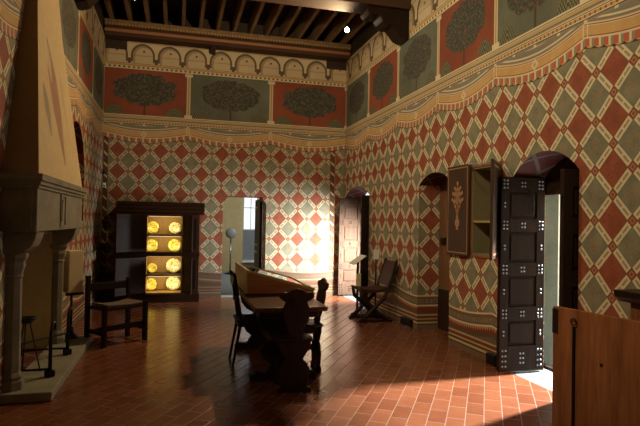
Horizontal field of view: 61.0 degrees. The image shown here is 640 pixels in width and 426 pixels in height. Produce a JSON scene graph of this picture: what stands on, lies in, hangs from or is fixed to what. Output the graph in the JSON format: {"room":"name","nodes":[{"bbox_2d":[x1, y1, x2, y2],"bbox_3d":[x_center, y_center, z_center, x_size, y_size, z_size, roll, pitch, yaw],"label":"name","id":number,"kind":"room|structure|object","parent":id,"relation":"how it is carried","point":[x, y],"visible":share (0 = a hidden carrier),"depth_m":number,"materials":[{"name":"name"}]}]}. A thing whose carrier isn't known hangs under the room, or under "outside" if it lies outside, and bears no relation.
{"room":"historic interior","nodes":[
{"label":"historic interior","id":0,"kind":"room"},
{"bbox_2d":[0,0,105,393],"bbox_3d":[-2.676,-1.265,3.705,0.500,5.750,14.310,1,-1,-15],"label":"wall","id":1,"kind":"structure","parent":0,"point":[83,32],"depth_m":8.29,"materials":[{"name":"multicoloured paint"}]},
{"bbox_2d":[74,0,98,10],"bbox_3d":[-3.071,-3.136,7.735,0.728,0.470,0.340,1,-1,-15],"label":"corbel","id":2,"kind":"object","parent":1,"relation":"attached to","point":[82,5],"visible":1,"depth_m":7.68,"materials":[{"name":"black wood"}]},
{"bbox_2d":[99,9,345,299],"bbox_3d":[-2.166,-1.126,11.473,5.490,5.750,0.440,1,-1,-15],"label":"wall","id":3,"kind":"structure","parent":0,"point":[182,124],"depth_m":11.31,"materials":[{"name":"paint"}]},
{"bbox_2d":[104,18,350,61],"bbox_3d":[-1.771,-3.470,11.165,4.950,0.400,0.410,1,-1,-15],"label":"ceiling beam","id":4,"kind":"structure","parent":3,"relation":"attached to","point":[115,29],"depth_m":11.03,"materials":[{"name":"brown wood"}]},
{"bbox_2d":[254,199,262,268],"bbox_3d":[-1.416,0.728,12.319,0.080,2.060,0.750,1,-1,-15],"label":"door leaf","id":5,"kind":"structure","parent":3,"relation":"in","point":[258,204],"depth_m":12.12,"materials":[{"name":"black wood"}]},
{"bbox_2d":[222,197,243,270],"bbox_3d":[-3.644,0.115,17.140,2.390,3.400,0.400,1,-1,-15],"label":"pier","id":6,"kind":"object","parent":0,"point":[233,206],"visible":0.07,"depth_m":17.16,"materials":[{"name":"yellow paint"}]},
{"bbox_2d":[113,0,357,33],"bbox_3d":[-0.063,-4.150,4.663,5.910,0.150,14.750,1,-1,-15],"label":"ceiling","id":7,"kind":"structure","parent":0,"point":[156,6],"depth_m":10.75,"materials":[{"name":"brown wood"}]},
{"bbox_2d":[104,0,114,18],"bbox_3d":[-3.708,-3.887,9.323,0.064,0.300,2.900,1,-1,-15],"label":"joist","id":8,"kind":"object","parent":7,"relation":"attached to","point":[109,4],"visible":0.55,"depth_m":10.13,"materials":[{"name":"brown wood"}]},
{"bbox_2d":[123,0,132,20],"bbox_3d":[-3.384,-3.880,9.409,0.064,0.300,2.900,1,-1,-15],"label":"joist","id":9,"kind":"object","parent":7,"relation":"attached to","point":[128,6],"visible":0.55,"depth_m":10.13,"materials":[{"name":"brown wood"}]},
{"bbox_2d":[143,0,150,22],"bbox_3d":[-3.060,-3.872,9.496,0.064,0.300,2.900,1,-1,-15],"label":"joist","id":10,"kind":"object","parent":7,"relation":"attached to","point":[145,2],"visible":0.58,"depth_m":10.11,"materials":[{"name":"brown wood"}]},
{"bbox_2d":[163,0,167,24],"bbox_3d":[-2.737,-3.865,9.582,0.064,0.300,2.900,1,-1,-15],"label":"joist","id":11,"kind":"object","parent":7,"relation":"attached to","point":[165,3],"visible":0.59,"depth_m":10.10,"materials":[{"name":"brown wood"}]},
{"bbox_2d":[182,0,185,25],"bbox_3d":[-2.413,-3.857,9.668,0.064,0.300,2.900,1,-1,-15],"label":"joist","id":12,"kind":"object","parent":7,"relation":"attached to","point":[183,1],"visible":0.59,"depth_m":9.98,"materials":[{"name":"brown wood"}]},
{"bbox_2d":[198,0,205,27],"bbox_3d":[-2.090,-3.849,9.754,0.064,0.300,2.900,1,-1,-15],"label":"joist","id":13,"kind":"object","parent":7,"relation":"attached to","point":[203,2],"visible":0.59,"depth_m":10.21,"materials":[{"name":"brown wood"}]},
{"bbox_2d":[215,0,225,29],"bbox_3d":[-1.766,-3.842,9.841,0.064,0.300,2.900,1,-1,-15],"label":"joist","id":14,"kind":"object","parent":7,"relation":"attached to","point":[221,6],"visible":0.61,"depth_m":10.24,"materials":[{"name":"brown wood"}]},
{"bbox_2d":[231,0,245,31],"bbox_3d":[-1.442,-3.834,9.927,0.064,0.300,2.900,1,-1,-15],"label":"joist","id":15,"kind":"object","parent":7,"relation":"attached to","point":[241,3],"visible":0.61,"depth_m":10.28,"materials":[{"name":"brown wood"}]},
{"bbox_2d":[247,1,264,33],"bbox_3d":[-1.119,-3.826,10.013,0.064,0.300,2.900,1,-1,-15],"label":"joist","id":16,"kind":"object","parent":7,"relation":"attached to","point":[258,7],"visible":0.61,"depth_m":10.38,"materials":[{"name":"brown wood"}]},
{"bbox_2d":[263,3,283,35],"bbox_3d":[-0.795,-3.819,10.099,0.064,0.300,2.900,1,-1,-15],"label":"joist","id":17,"kind":"object","parent":7,"relation":"attached to","point":[276,9],"visible":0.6,"depth_m":10.50,"materials":[{"name":"brown wood"}]},
{"bbox_2d":[279,5,301,36],"bbox_3d":[-0.471,-3.811,10.186,0.064,0.300,2.900,1,-1,-15],"label":"joist","id":18,"kind":"object","parent":7,"relation":"attached to","point":[293,12],"visible":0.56,"depth_m":10.59,"materials":[{"name":"brown wood"}]},
{"bbox_2d":[294,7,320,38],"bbox_3d":[-0.148,-3.804,10.272,0.064,0.300,2.900,1,-1,-15],"label":"joist","id":19,"kind":"object","parent":7,"relation":"attached to","point":[310,14],"visible":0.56,"depth_m":10.67,"materials":[{"name":"brown wood"}]},
{"bbox_2d":[309,9,338,40],"bbox_3d":[0.176,-3.796,10.358,0.064,0.300,2.900,1,-1,-15],"label":"joist","id":20,"kind":"object","parent":7,"relation":"attached to","point":[327,16],"visible":0.56,"depth_m":10.78,"materials":[{"name":"brown wood"}]},
{"bbox_2d":[253,0,410,13],"bbox_3d":[-0.999,-3.678,8.289,4.990,0.710,0.450,1,-1,-15],"label":"ceiling beam","id":21,"kind":"structure","parent":7,"relation":"attached to","point":[352,6],"depth_m":8.60,"materials":[{"name":"brown wood"}]},
{"bbox_2d":[324,12,355,41],"bbox_3d":[0.499,-3.788,10.444,0.064,0.300,2.900,1,-1,-15],"label":"joist","id":22,"kind":"object","parent":7,"relation":"attached to","point":[340,22],"visible":0.54,"depth_m":10.88,"materials":[{"name":"brown wood"}]},
{"bbox_2d":[344,12,351,32],"bbox_3d":[0.505,-3.566,9.528,0.100,0.834,0.155,0,-1,33],"label":"spotlight","id":23,"kind":"object","parent":7,"relation":"attached to","point":[347,29],"visible":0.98,"depth_m":9.48,"materials":[{"name":"metal"}]},
{"bbox_2d":[339,14,366,43],"bbox_3d":[0.823,-3.781,10.531,0.064,0.300,2.900,1,-1,-15],"label":"joist","id":24,"kind":"object","parent":7,"relation":"attached to","point":[357,23],"visible":0.54,"depth_m":11.02,"materials":[{"name":"brown wood"}]},
{"bbox_2d":[242,198,262,268],"bbox_3d":[-2.715,0.143,17.750,4.900,3.400,0.300,1,-1,-15],"label":"wall","id":25,"kind":"structure","parent":0,"point":[248,235],"depth_m":17.69,"materials":[{"name":"grey paint"}]},
{"bbox_2d":[243,198,258,229],"bbox_3d":[-2.245,-0.170,17.666,0.490,1.460,0.050,1,-1,-15],"label":"window","id":26,"kind":"structure","parent":25,"relation":"in","point":[251,198],"depth_m":17.63,"materials":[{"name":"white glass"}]},
{"bbox_2d":[0,271,552,425],"bbox_3d":[1.227,1.861,8.224,10.510,0.200,21.100,1,-1,-15],"label":"floor","id":27,"kind":"structure","parent":0,"point":[393,373],"depth_m":5.42,"materials":[{"name":"tile"}]},
{"bbox_2d":[0,0,92,403],"bbox_3d":[-2.814,-0.858,5.798,0.490,5.000,2.605,1,-1,-15],"label":"fireplace","id":28,"kind":"object","parent":27,"relation":"on","point":[42,190],"visible":0.84,"depth_m":4.93,"materials":[{"name":"stone"}]},
{"bbox_2d":[21,316,39,372],"bbox_3d":[-2.869,1.284,5.285,0.226,0.541,0.226,1,-1,26],"label":"stool","id":29,"kind":"object","parent":28,"relation":"on","point":[25,320],"visible":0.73,"depth_m":5.27,"materials":[{"name":"metal"}]},
{"bbox_2d":[21,316,36,323],"bbox_3d":[-2.848,1.044,5.273,0.184,0.060,0.184,1,-1,-15],"label":"bowl","id":30,"kind":"object","parent":29,"relation":"on","point":[25,319],"depth_m":5.24,"materials":[{"name":"metal"}]},
{"bbox_2d":[21,232,52,348],"bbox_3d":[-3.198,0.913,5.636,0.415,1.400,1.680,1,-1,-15],"label":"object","id":31,"kind":"structure","parent":28,"relation":"attached to","point":[37,278],"depth_m":6.45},
{"bbox_2d":[20,321,56,377],"bbox_3d":[-2.792,1.293,5.146,0.536,0.525,0.152,1,-1,-15],"label":"firedog","id":32,"kind":"object","parent":28,"relation":"on","point":[48,372],"visible":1,"depth_m":5.16,"materials":[{"name":"metal"}]},
{"bbox_2d":[2,0,81,186],"bbox_3d":[-2.789,-1.839,5.694,0.280,3.040,2.240,1,-1,-15],"label":"hood","id":33,"kind":"object","parent":28,"relation":"attached to","point":[41,138],"depth_m":5.06,"materials":[{"name":"paint"}]},
{"bbox_2d":[21,307,72,355],"bbox_3d":[-2.905,1.302,5.795,0.534,0.525,0.523,2,-1,-31],"label":"firedog","id":34,"kind":"object","parent":28,"relation":"on","point":[66,351],"visible":0.91,"depth_m":5.99,"materials":[{"name":"metal"}]},
{"bbox_2d":[63,250,83,338],"bbox_3d":[-3.127,1.025,6.907,0.190,1.100,0.255,0,-1,37],"label":"stand","id":35,"kind":"object","parent":28,"relation":"on","point":[73,263],"visible":0.84,"depth_m":6.82,"materials":[{"name":"wood"}]},
{"bbox_2d":[84,276,147,347],"bbox_3d":[-2.636,1.237,7.049,0.418,0.860,0.656,0,-1,35],"label":"wooden chair","id":36,"kind":"object","parent":27,"relation":"on","point":[128,303],"visible":0.94,"depth_m":6.96,"materials":[{"name":"black wood"}]},
{"bbox_2d":[91,298,142,307],"bbox_3d":[-2.626,1.168,7.045,0.330,0.048,0.540,0,-1,35],"label":"seat cushion","id":37,"kind":"object","parent":36,"relation":"on","point":[126,303],"depth_m":7.02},
{"bbox_2d":[114,201,204,302],"bbox_3d":[-3.068,0.753,10.450,1.616,1.925,0.990,1,-1,-15],"label":"display cabinet","id":38,"kind":"object","parent":27,"relation":"on","point":[132,235],"visible":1,"depth_m":10.37,"materials":[{"name":"brown wood"}]},
{"bbox_2d":[146,278,156,289],"bbox_3d":[-3.333,1.403,10.683,0.240,0.234,0.076,1,-1,-16],"label":"dish","id":39,"kind":"object","parent":38,"relation":"on","point":[151,283],"visible":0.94,"depth_m":10.70,"materials":[{"name":"yellow ceramic"}]},
{"bbox_2d":[147,263,156,272],"bbox_3d":[-3.307,1.083,10.695,0.190,0.186,0.068,1,-1,-15],"label":"dish","id":40,"kind":"object","parent":38,"relation":"on","point":[152,267],"visible":0.98,"depth_m":10.70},
{"bbox_2d":[147,239,157,251],"bbox_3d":[-3.318,0.639,10.696,0.250,0.244,0.078,1,-1,-16],"label":"dish","id":41,"kind":"object","parent":38,"relation":"on","point":[152,244],"visible":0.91,"depth_m":10.71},
{"bbox_2d":[148,221,158,233],"bbox_3d":[-3.301,0.284,10.704,0.250,0.244,0.078,1,-1,-16],"label":"dish","id":42,"kind":"object","parent":38,"relation":"on","point":[153,227],"visible":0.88,"depth_m":10.72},
{"bbox_2d":[146,272,180,275],"bbox_3d":[-3.065,1.202,10.670,0.650,0.025,0.465,1,-1,-15],"label":"shelf","id":43,"kind":"object","parent":38,"relation":"attached to","point":[147,273],"depth_m":10.52,"materials":[{"name":"brown wood"}]},
{"bbox_2d":[148,276,179,276],"bbox_3d":[-3.012,1.224,10.467,0.590,0.010,0.015,1,-1,-15],"label":"lamp","id":44,"kind":"object","parent":38,"relation":"attached to","point":[148,276],"depth_m":10.46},
{"bbox_2d":[149,236,179,236],"bbox_3d":[-2.997,0.454,10.480,0.590,0.010,0.015,1,-1,-15],"label":"lamp","id":45,"kind":"object","parent":38,"relation":"attached to","point":[149,236],"depth_m":10.47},
{"bbox_2d":[147,234,181,235],"bbox_3d":[-3.051,0.432,10.683,0.650,0.025,0.465,1,-1,-15],"label":"shelf","id":46,"kind":"object","parent":38,"relation":"attached to","point":[147,234],"depth_m":10.48,"materials":[{"name":"brown wood"}]},
{"bbox_2d":[166,277,179,289],"bbox_3d":[-2.916,1.394,10.793,0.280,0.273,0.084,1,-1,-16],"label":"dish","id":47,"kind":"object","parent":38,"relation":"on","point":[172,283],"visible":0.98,"depth_m":10.80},
{"bbox_2d":[166,258,180,272],"bbox_3d":[-2.910,1.044,10.799,0.290,0.283,0.086,1,-1,-16],"label":"dish","id":48,"kind":"object","parent":38,"relation":"on","point":[173,265],"visible":0.98,"depth_m":10.81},
{"bbox_2d":[168,239,180,251],"bbox_3d":[-2.893,0.644,10.809,0.260,0.254,0.080,1,-1,-16],"label":"dish","id":49,"kind":"object","parent":38,"relation":"on","point":[174,245],"visible":1,"depth_m":10.81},
{"bbox_2d":[169,222,180,233],"bbox_3d":[-2.886,0.299,10.815,0.240,0.234,0.076,1,-1,-16],"label":"dish","id":50,"kind":"object","parent":38,"relation":"on","point":[174,227],"visible":1,"depth_m":10.82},
{"bbox_2d":[224,228,235,273],"bbox_3d":[-2.679,1.126,16.247,0.340,1.385,0.340,1,-1,-15],"label":"pedestal fan","id":51,"kind":"object","parent":27,"relation":"on","point":[230,233],"visible":0.85,"depth_m":16.18,"materials":[{"name":"metal"}]},
{"bbox_2d":[228,270,271,365],"bbox_3d":[-0.772,1.179,6.218,0.502,1.026,0.400,1,-1,-15],"label":"chair","id":52,"kind":"object","parent":27,"relation":"on","point":[241,320],"visible":0.69,"depth_m":6.03,"materials":[{"name":"black wood"}]},
{"bbox_2d":[231,283,327,381],"bbox_3d":[-0.555,1.298,6.192,0.705,0.790,2.220,1,-1,-15],"label":"trestle table","id":53,"kind":"object","parent":27,"relation":"on","point":[268,309],"visible":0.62,"depth_m":5.46,"materials":[{"name":"brown wood"}]},
{"bbox_2d":[235,262,314,295],"bbox_3d":[-0.579,0.768,6.523,0.775,0.279,1.164,1,-1,-15],"label":"display case","id":54,"kind":"object","parent":53,"relation":"on","point":[251,280],"visible":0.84,"depth_m":5.97,"materials":[{"name":"brown wood"}]},
{"bbox_2d":[272,288,314,392],"bbox_3d":[-0.261,1.189,5.203,0.370,0.985,0.405,1,-1,-13],"label":"carved chair","id":55,"kind":"object","parent":27,"relation":"on","point":[292,372],"visible":1,"depth_m":5.07,"materials":[{"name":"brown wood"}]},
{"bbox_2d":[303,278,328,370],"bbox_3d":[-0.141,1.204,5.947,0.405,0.985,0.370,1,-1,-17],"label":"carved chair","id":56,"kind":"object","parent":27,"relation":"on","point":[314,327],"visible":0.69,"depth_m":5.90,"materials":[{"name":"brown wood"}]},
{"bbox_2d":[349,255,365,314],"bbox_3d":[0.650,1.252,9.474,0.220,1.036,0.300,1,-1,-15],"label":"lectern","id":57,"kind":"object","parent":27,"relation":"on","point":[359,258],"visible":0.68,"depth_m":9.44,"materials":[{"name":"metal"}]},
{"bbox_2d":[349,258,397,322],"bbox_3d":[0.880,1.279,9.018,0.681,1.037,0.556,1,-1,-15],"label":"folding chair","id":58,"kind":"object","parent":27,"relation":"on","point":[387,272],"visible":0.99,"depth_m":8.90,"materials":[{"name":"black wood"}]},
{"bbox_2d":[373,250,378,304],"bbox_3d":[0.979,1.213,9.583,0.160,1.130,0.160,1,-1,-15],"label":"lectern","id":59,"kind":"object","parent":27,"relation":"on","point":[375,252],"visible":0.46,"depth_m":9.57,"materials":[{"name":"metal"}]},
{"bbox_2d":[552,306,639,425],"bbox_3d":[2.037,1.197,3.471,0.058,1.000,1.379,2,-1,-24],"label":"wooden shutter","id":60,"kind":"object","parent":27,"relation":"on","point":[596,376],"visible":1,"depth_m":3.77,"materials":[{"name":"brown wood"}]},
{"bbox_2d":[613,289,639,320],"bbox_3d":[2.515,1.119,3.217,0.583,1.165,1.405,1,-1,-15],"label":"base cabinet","id":61,"kind":"object","parent":27,"relation":"on","point":[632,296],"visible":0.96,"depth_m":3.73,"materials":[{"name":"brown wood"}]},
{"bbox_2d":[345,296,358,302],"bbox_3d":[2.494,1.938,11.407,3.620,0.200,4.400,1,-1,-15],"label":"floor","id":62,"kind":"structure","parent":0,"point":[349,297],"depth_m":11.46,"materials":[{"name":"stone"}]},
{"bbox_2d":[342,0,639,371],"bbox_3d":[2.532,-1.139,5.320,0.420,5.750,14.750,1,-1,-15],"label":"wall","id":63,"kind":"structure","parent":0,"point":[529,86],"depth_m":6.50,"materials":[{"name":"paint"}]},
{"bbox_2d":[337,198,360,294],"bbox_3d":[0.651,0.730,11.873,0.537,2.100,0.058,1,-1,-15],"label":"door leaf","id":64,"kind":"structure","parent":63,"relation":"in","point":[349,208],"depth_m":11.85,"materials":[{"name":"brown wood"}]},
{"bbox_2d":[359,195,369,304],"bbox_3d":[1.025,0.713,10.421,0.562,2.100,0.055,1,-1,-15],"label":"door leaf","id":65,"kind":"structure","parent":63,"relation":"in","point":[364,210],"depth_m":10.35,"materials":[{"name":"black wood"}]},
{"bbox_2d":[360,6,408,45],"bbox_3d":[1.047,-3.039,8.833,0.728,0.470,0.340,1,-1,-15],"label":"corbel","id":66,"kind":"object","parent":63,"relation":"attached to","point":[394,22],"visible":1,"depth_m":8.73,"materials":[{"name":"black wood"}]},
{"bbox_2d":[400,316,412,327],"bbox_3d":[1.358,1.708,8.550,0.056,0.120,0.380,1,-1,-15],"label":"air vent","id":67,"kind":"object","parent":63,"relation":"in","point":[404,320],"visible":1,"depth_m":8.49,"materials":[{"name":"metal"}]},
{"bbox_2d":[438,178,449,332],"bbox_3d":[1.961,0.618,7.872,0.070,2.300,0.985,1,-1,-15],"label":"door","id":68,"kind":"structure","parent":63,"relation":"in","point":[444,259],"depth_m":8.19,"materials":[{"name":"brown wood"}]},
{"bbox_2d":[446,159,501,259],"bbox_3d":[2.039,-0.039,6.445,0.623,1.160,1.751,1,-1,-1],"label":"upper cabinet","id":69,"kind":"object","parent":63,"relation":"attached to","point":[472,218],"visible":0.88,"depth_m":6.80,"materials":[{"name":"brown wood"}]},
{"bbox_2d":[473,221,489,222],"bbox_3d":[2.119,0.106,6.526,0.278,0.025,0.568,1,-1,-15],"label":"shelf","id":70,"kind":"object","parent":69,"relation":"attached to","point":[473,221],"depth_m":6.59,"materials":[{"name":"brown wood"}]},
{"bbox_2d":[486,352,495,365],"bbox_3d":[1.973,1.682,6.246,0.056,0.120,0.170,1,-1,-15],"label":"air vent","id":71,"kind":"object","parent":63,"relation":"in","point":[490,358],"visible":0.87,"depth_m":6.22,"materials":[{"name":"metal"}]},
{"bbox_2d":[496,176,544,371],"bbox_3d":[2.196,0.660,5.925,0.567,2.100,0.089,1,-1,-15],"label":"door leaf","id":72,"kind":"structure","parent":63,"relation":"in","point":[521,202],"depth_m":5.92,"materials":[{"name":"brown wood"}]},
{"bbox_2d":[544,364,552,371],"bbox_3d":[2.679,1.730,5.642,0.040,0.030,1.160,1,-1,-15],"label":"trim","id":73,"kind":"structure","parent":63,"relation":"attached to","point":[547,367],"depth_m":6.06,"materials":[{"name":"brown wood"}]},
{"bbox_2d":[559,169,578,309],"bbox_3d":[2.460,0.651,5.040,0.562,2.100,0.055,1,-1,-15],"label":"door leaf","id":74,"kind":"structure","parent":63,"relation":"in","point":[569,178],"depth_m":4.97,"materials":[{"name":"black wood"}]},
{"bbox_2d":[544,195,558,366],"bbox_3d":[2.553,0.155,6.390,0.230,3.200,0.465,1,-1,-15],"label":"wall pier","id":75,"kind":"object","parent":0,"point":[552,201],"visible":0.14,"depth_m":6.19,"materials":[{"name":"paint"}]},
{"bbox_2d":[558,195,559,305],"bbox_3d":[3.271,0.220,9.461,3.200,3.200,0.200,1,-1,-15],"label":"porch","id":76,"kind":"object","parent":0,"point":[559,195],"depth_m":9.61,"materials":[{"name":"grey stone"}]},
{"bbox_2d":[545,157,578,194],"bbox_3d":[2.710,-0.832,5.540,0.070,1.250,1.290,1,-1,-15],"label":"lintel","id":77,"kind":"object","parent":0,"point":[552,181],"visible":0.08,"depth_m":5.90,"materials":[{"name":"brown wood"}]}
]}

